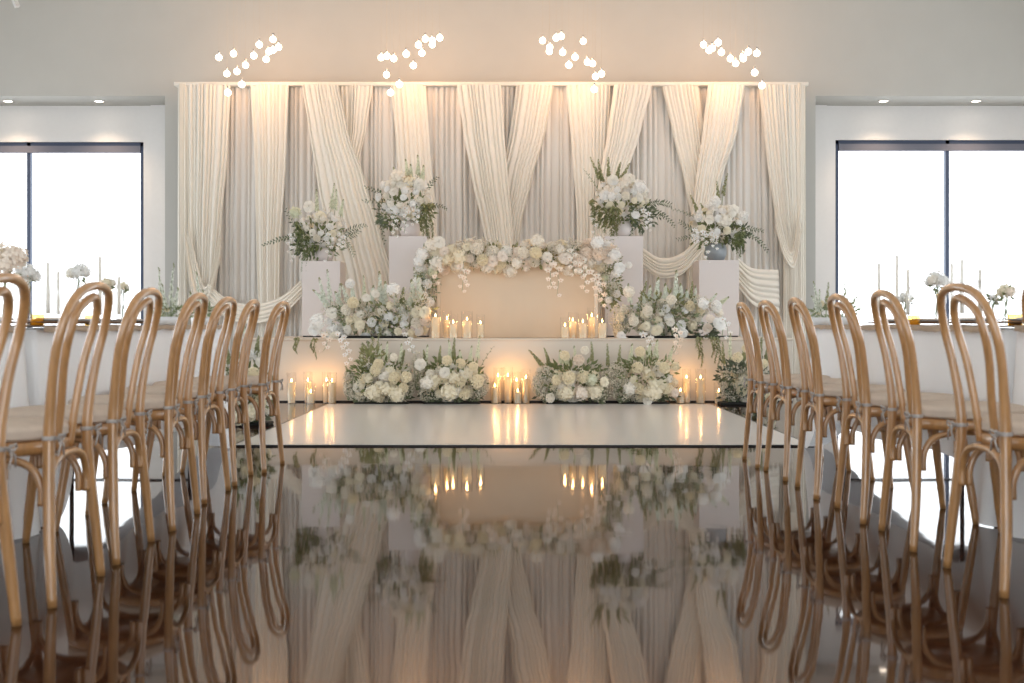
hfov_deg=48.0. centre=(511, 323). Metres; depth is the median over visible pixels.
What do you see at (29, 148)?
window
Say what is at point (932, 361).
tablecloth
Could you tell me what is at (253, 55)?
globe pendant
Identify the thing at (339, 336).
tray
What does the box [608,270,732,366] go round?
arrangement
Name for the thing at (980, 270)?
taper candle
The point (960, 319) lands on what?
dinner plate
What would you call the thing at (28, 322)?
charger plate
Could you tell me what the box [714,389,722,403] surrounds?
pillar candle
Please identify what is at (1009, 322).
charger plate
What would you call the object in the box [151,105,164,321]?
trim
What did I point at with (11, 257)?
centrepiece
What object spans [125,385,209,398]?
seat cushion
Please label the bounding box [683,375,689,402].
pillar candle
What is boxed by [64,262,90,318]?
centrepiece
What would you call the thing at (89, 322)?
charger plate
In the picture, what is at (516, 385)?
pillar candle
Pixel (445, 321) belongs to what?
pillar candle
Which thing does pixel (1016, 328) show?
table runner
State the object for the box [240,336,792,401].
stage platform
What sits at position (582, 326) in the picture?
pillar candle
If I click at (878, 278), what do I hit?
taper candle
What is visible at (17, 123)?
wall
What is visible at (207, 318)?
bowl
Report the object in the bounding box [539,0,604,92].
globe pendant
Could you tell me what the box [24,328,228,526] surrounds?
tablecloth
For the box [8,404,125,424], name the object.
seat cushion
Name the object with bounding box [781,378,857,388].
seat cushion
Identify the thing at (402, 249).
plinth
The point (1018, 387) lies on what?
tablecloth
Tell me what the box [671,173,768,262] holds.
arrangement
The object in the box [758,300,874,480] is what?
bentwood chair
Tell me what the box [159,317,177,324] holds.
bowl
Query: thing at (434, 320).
pillar candle
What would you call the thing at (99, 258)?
taper candle
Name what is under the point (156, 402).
seat cushion
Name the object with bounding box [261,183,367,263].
arrangement
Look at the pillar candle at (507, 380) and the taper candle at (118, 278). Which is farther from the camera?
the pillar candle at (507, 380)
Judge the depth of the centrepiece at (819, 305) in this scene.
7.33 m
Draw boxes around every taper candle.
[46,262,49,313]
[55,271,60,314]
[98,256,101,314]
[116,276,121,313]
[877,263,880,314]
[895,255,898,296]
[906,269,909,314]
[949,263,953,312]
[960,259,963,313]
[978,269,982,313]
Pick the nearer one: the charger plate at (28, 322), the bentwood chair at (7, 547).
the bentwood chair at (7, 547)
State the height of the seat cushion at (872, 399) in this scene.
0.048 m
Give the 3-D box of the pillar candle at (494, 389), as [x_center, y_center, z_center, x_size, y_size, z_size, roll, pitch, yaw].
[-0.171,0.661,11.420,0.085,0.259,0.085,0,0,0]
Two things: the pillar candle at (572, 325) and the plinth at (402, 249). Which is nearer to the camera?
the pillar candle at (572, 325)
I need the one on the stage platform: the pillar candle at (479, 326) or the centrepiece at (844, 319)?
the pillar candle at (479, 326)
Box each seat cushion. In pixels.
[6,417,68,442]
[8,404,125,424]
[68,394,177,410]
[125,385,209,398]
[152,380,236,391]
[194,375,267,385]
[763,374,830,383]
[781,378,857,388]
[813,384,905,397]
[857,392,953,407]
[905,401,1023,419]
[981,414,1023,436]
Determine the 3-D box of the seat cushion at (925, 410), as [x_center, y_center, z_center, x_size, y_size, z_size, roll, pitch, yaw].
[1.642,0.310,4.180,0.400,0.048,0.408,0,0,3]
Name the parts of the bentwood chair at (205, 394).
leg, leg, seat, frame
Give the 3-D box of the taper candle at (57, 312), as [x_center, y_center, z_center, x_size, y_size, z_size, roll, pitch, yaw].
[-2.450,-0.139,6.206,0.070,0.296,0.070,0,0,0]
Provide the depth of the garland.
12.17 m
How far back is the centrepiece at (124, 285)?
7.24 m
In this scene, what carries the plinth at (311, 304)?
on the stage platform
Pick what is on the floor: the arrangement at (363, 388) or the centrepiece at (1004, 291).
the arrangement at (363, 388)
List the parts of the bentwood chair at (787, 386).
frame, seat, leg, leg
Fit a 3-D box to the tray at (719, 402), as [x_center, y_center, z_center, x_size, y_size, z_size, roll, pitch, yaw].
[2.289,0.777,11.300,0.510,0.025,0.200,0,0,0]
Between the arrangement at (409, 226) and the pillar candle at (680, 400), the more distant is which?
the arrangement at (409, 226)
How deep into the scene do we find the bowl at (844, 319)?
6.84 m
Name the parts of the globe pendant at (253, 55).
globe, globe, globe, globe, cord, globe, globe, globe, cord, globe, globe, globe, globe, globe, globe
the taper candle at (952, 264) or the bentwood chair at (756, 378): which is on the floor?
the bentwood chair at (756, 378)
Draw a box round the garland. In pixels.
[410,234,632,312]
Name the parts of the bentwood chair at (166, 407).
leg, leg, seat, frame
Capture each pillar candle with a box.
[287,378,295,403]
[305,380,310,402]
[307,390,314,403]
[323,378,328,402]
[327,372,336,403]
[431,313,438,337]
[444,318,449,337]
[448,314,456,337]
[463,319,470,337]
[477,320,482,337]
[491,384,498,403]
[495,375,500,402]
[503,367,512,402]
[513,378,519,402]
[514,383,522,403]
[522,377,529,403]
[561,325,567,337]
[569,319,575,337]
[579,314,587,337]
[589,314,594,337]
[598,313,607,337]
[676,388,684,403]
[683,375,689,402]
[695,369,705,403]
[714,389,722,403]
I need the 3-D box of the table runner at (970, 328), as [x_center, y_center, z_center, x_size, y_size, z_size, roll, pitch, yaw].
[2.240,0.018,5.895,0.700,0.035,2.790,0,0,0]
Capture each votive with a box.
[31,319,42,324]
[909,319,918,324]
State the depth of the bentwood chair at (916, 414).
4.10 m
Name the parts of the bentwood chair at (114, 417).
leg, seat, frame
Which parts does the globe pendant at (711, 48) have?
globe, cord, globe, globe, globe, globe, globe, globe, globe, cord, globe, globe, globe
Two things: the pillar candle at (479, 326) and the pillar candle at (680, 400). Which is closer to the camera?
the pillar candle at (680, 400)
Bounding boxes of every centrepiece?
[0,241,28,313]
[13,263,42,323]
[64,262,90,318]
[102,277,116,318]
[116,281,130,318]
[153,263,182,324]
[189,271,214,324]
[807,282,830,324]
[840,278,861,324]
[897,290,913,315]
[923,270,949,317]
[985,293,1002,310]
[995,283,1016,323]
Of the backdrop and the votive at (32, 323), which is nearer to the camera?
the votive at (32, 323)
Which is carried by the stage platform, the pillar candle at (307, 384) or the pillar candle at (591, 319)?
the pillar candle at (591, 319)
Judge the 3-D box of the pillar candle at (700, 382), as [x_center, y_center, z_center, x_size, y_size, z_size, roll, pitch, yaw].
[1.873,0.618,11.420,0.102,0.343,0.102,0,0,0]
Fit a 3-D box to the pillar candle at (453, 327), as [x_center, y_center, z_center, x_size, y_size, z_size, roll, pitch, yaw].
[-0.600,0.023,11.750,0.098,0.248,0.098,0,0,0]
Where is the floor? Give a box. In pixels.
[0,398,1023,682]
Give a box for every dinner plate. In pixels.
[28,318,82,320]
[78,318,121,321]
[908,318,949,321]
[947,318,1003,320]
[1002,317,1021,320]
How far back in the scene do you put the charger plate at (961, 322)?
5.26 m
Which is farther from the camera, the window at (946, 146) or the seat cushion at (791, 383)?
the window at (946, 146)
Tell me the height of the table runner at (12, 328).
0.036 m
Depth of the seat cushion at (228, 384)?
5.66 m
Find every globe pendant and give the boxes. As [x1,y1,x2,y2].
[216,0,281,95]
[378,0,442,95]
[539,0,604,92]
[700,0,764,88]
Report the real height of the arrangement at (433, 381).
0.704 m
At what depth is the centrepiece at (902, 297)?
6.42 m
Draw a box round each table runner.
[9,326,14,332]
[11,324,221,332]
[814,324,1022,332]
[1014,325,1023,332]
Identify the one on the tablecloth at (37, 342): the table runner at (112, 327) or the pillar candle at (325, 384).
the table runner at (112, 327)
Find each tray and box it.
[235,421,273,425]
[339,336,408,337]
[354,401,409,403]
[423,401,480,403]
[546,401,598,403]
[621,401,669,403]
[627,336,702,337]
[717,401,746,404]
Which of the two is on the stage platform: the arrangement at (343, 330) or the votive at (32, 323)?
the arrangement at (343, 330)
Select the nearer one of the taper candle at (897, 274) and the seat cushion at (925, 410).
the seat cushion at (925, 410)
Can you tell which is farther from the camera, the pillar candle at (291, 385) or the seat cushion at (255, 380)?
the pillar candle at (291, 385)
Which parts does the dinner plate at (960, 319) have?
plate dish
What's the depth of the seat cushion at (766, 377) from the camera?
6.39 m
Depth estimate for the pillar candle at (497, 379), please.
11.49 m
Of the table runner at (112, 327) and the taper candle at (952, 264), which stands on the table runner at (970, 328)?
the taper candle at (952, 264)
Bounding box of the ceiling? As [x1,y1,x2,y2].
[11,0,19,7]
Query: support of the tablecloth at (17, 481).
on the banquet table
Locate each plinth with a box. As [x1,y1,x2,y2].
[302,261,345,336]
[389,236,429,336]
[602,236,642,336]
[693,260,738,336]
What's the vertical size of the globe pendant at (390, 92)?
2.264 m
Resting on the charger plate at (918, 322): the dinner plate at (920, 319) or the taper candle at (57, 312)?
the dinner plate at (920, 319)
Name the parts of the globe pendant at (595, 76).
globe, globe, globe, globe, globe, globe, globe, globe, globe, globe, globe, globe, cord, globe, cord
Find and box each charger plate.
[27,321,88,323]
[77,322,120,323]
[918,322,938,323]
[948,321,998,323]
[998,321,1022,323]
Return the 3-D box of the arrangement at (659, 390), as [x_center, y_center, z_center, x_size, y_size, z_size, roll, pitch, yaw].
[1.291,0.492,11.304,0.750,0.688,0.501,0,0,13]
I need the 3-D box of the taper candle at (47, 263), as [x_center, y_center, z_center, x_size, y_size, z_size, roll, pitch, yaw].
[-2.300,-0.180,5.700,0.090,0.377,0.090,0,0,0]
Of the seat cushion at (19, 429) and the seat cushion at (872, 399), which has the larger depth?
the seat cushion at (872, 399)
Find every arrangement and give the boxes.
[225,327,273,425]
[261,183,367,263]
[293,269,438,364]
[343,341,416,403]
[362,155,446,243]
[409,336,493,403]
[528,342,612,403]
[585,157,674,239]
[605,339,680,403]
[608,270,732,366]
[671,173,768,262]
[713,334,777,404]
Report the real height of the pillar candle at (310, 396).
0.204 m
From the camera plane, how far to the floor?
3.75 m
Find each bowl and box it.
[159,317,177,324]
[191,317,208,324]
[812,317,830,324]
[842,317,847,324]
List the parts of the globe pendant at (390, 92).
globe, globe, cord, globe, cord, globe, globe, globe, globe, globe, cord, globe, globe, globe, globe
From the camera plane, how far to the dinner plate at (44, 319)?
5.17 m
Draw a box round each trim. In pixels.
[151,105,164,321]
[815,105,826,316]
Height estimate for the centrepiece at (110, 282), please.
0.283 m
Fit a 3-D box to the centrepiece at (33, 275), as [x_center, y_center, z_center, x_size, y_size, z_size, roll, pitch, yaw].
[-2.297,-0.140,5.464,0.129,0.299,0.135,0,0,0]
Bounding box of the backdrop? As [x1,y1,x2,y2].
[174,82,808,373]
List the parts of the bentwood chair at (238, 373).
leg, leg, seat, frame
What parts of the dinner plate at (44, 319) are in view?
plate dish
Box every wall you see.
[0,0,1023,356]
[0,106,150,319]
[827,106,1023,314]
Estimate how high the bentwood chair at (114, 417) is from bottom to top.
0.918 m
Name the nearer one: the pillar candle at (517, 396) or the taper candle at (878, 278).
the taper candle at (878, 278)
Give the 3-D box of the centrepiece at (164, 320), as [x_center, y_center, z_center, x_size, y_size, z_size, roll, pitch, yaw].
[-1.997,-0.172,6.684,0.173,0.364,0.150,0,0,33]
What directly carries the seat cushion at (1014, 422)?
on the bentwood chair at (1004, 430)
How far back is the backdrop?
13.91 m
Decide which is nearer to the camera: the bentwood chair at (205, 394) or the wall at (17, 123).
the bentwood chair at (205, 394)
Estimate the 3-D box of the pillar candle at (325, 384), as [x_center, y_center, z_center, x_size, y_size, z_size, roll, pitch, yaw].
[-1.858,0.635,11.516,0.086,0.310,0.086,0,0,0]
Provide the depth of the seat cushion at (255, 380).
6.17 m
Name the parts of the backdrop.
panel, drape panel, drape panel, drape panel, drape panel, drape panel, drape panel, drape panel, drape panel, drape panel, drape panel, drape panel, drape panel, panel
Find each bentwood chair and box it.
[0,272,29,626]
[6,281,112,608]
[6,287,162,564]
[55,292,207,531]
[101,296,236,503]
[146,299,259,485]
[180,301,289,472]
[736,302,838,467]
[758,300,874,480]
[788,297,911,499]
[827,293,978,524]
[870,289,1023,551]
[936,283,1023,597]
[1021,288,1023,325]
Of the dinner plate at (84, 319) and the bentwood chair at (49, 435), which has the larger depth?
the dinner plate at (84, 319)
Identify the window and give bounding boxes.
[0,142,142,327]
[835,140,1023,323]
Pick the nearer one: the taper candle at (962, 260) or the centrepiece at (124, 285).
the taper candle at (962, 260)
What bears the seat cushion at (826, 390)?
on the bentwood chair at (824, 395)
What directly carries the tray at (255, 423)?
on the arrangement at (255, 354)
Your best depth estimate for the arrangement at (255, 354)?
8.93 m
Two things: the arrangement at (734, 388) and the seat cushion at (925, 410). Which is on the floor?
the arrangement at (734, 388)
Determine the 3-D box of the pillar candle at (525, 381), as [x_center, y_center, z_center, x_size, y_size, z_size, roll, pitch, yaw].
[0.139,0.618,11.420,0.086,0.343,0.086,0,0,0]
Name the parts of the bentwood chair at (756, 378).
frame, seat, leg, leg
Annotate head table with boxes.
[437,266,599,337]
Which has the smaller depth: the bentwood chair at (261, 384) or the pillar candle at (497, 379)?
the bentwood chair at (261, 384)
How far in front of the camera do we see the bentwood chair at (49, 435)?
3.32 m
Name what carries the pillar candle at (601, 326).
on the stage platform
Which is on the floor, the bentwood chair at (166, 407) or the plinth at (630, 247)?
the bentwood chair at (166, 407)
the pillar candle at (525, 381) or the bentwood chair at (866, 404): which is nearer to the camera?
the bentwood chair at (866, 404)
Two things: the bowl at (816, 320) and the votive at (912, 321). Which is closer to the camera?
the votive at (912, 321)
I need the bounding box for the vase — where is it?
[18,283,37,317]
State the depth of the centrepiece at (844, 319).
6.87 m
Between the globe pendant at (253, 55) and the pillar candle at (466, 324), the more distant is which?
the globe pendant at (253, 55)
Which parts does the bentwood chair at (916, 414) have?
frame, seat, leg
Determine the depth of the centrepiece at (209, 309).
7.26 m
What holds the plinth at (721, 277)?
on the stage platform
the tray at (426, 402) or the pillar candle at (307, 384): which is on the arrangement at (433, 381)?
the tray at (426, 402)
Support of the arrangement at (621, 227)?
on the plinth at (630, 247)
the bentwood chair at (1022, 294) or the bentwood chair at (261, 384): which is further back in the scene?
the bentwood chair at (261, 384)
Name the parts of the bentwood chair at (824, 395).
frame, seat, leg, leg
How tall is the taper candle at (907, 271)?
0.316 m
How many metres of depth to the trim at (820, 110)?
15.00 m
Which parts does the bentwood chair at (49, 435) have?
seat, frame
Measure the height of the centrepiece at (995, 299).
0.163 m
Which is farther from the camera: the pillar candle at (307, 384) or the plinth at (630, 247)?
the plinth at (630, 247)
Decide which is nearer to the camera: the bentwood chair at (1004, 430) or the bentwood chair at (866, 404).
the bentwood chair at (1004, 430)
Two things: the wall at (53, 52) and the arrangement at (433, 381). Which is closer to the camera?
the arrangement at (433, 381)
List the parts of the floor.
edge trim, edge trim, edge trim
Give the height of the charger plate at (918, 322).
0.011 m
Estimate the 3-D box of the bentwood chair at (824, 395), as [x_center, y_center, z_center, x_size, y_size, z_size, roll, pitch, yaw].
[1.569,0.333,5.372,0.531,0.918,0.437,0,0,2]
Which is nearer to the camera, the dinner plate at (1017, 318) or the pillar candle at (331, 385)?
the dinner plate at (1017, 318)
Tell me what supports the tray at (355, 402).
on the arrangement at (363, 388)
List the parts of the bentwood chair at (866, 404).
frame, seat, leg, leg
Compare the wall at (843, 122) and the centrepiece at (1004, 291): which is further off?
the wall at (843, 122)
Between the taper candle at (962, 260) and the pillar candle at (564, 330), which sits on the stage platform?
the pillar candle at (564, 330)
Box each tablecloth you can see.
[0,332,40,539]
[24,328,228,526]
[805,328,1015,526]
[1012,331,1023,538]
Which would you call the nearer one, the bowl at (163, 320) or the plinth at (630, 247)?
the bowl at (163, 320)
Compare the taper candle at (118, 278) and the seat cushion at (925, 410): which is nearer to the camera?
the seat cushion at (925, 410)
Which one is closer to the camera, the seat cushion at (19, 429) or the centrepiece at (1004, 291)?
the seat cushion at (19, 429)
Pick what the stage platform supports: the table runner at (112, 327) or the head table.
the head table
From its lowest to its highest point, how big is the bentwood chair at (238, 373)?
0.918 m
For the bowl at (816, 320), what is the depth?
7.30 m
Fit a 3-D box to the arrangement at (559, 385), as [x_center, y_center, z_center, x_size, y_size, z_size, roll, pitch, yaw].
[0.582,0.496,11.278,0.834,0.652,0.436,0,0,8]
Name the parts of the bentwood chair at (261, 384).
leg, leg, seat, frame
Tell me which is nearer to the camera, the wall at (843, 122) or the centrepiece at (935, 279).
the centrepiece at (935, 279)
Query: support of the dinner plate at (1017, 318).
on the charger plate at (1009, 322)

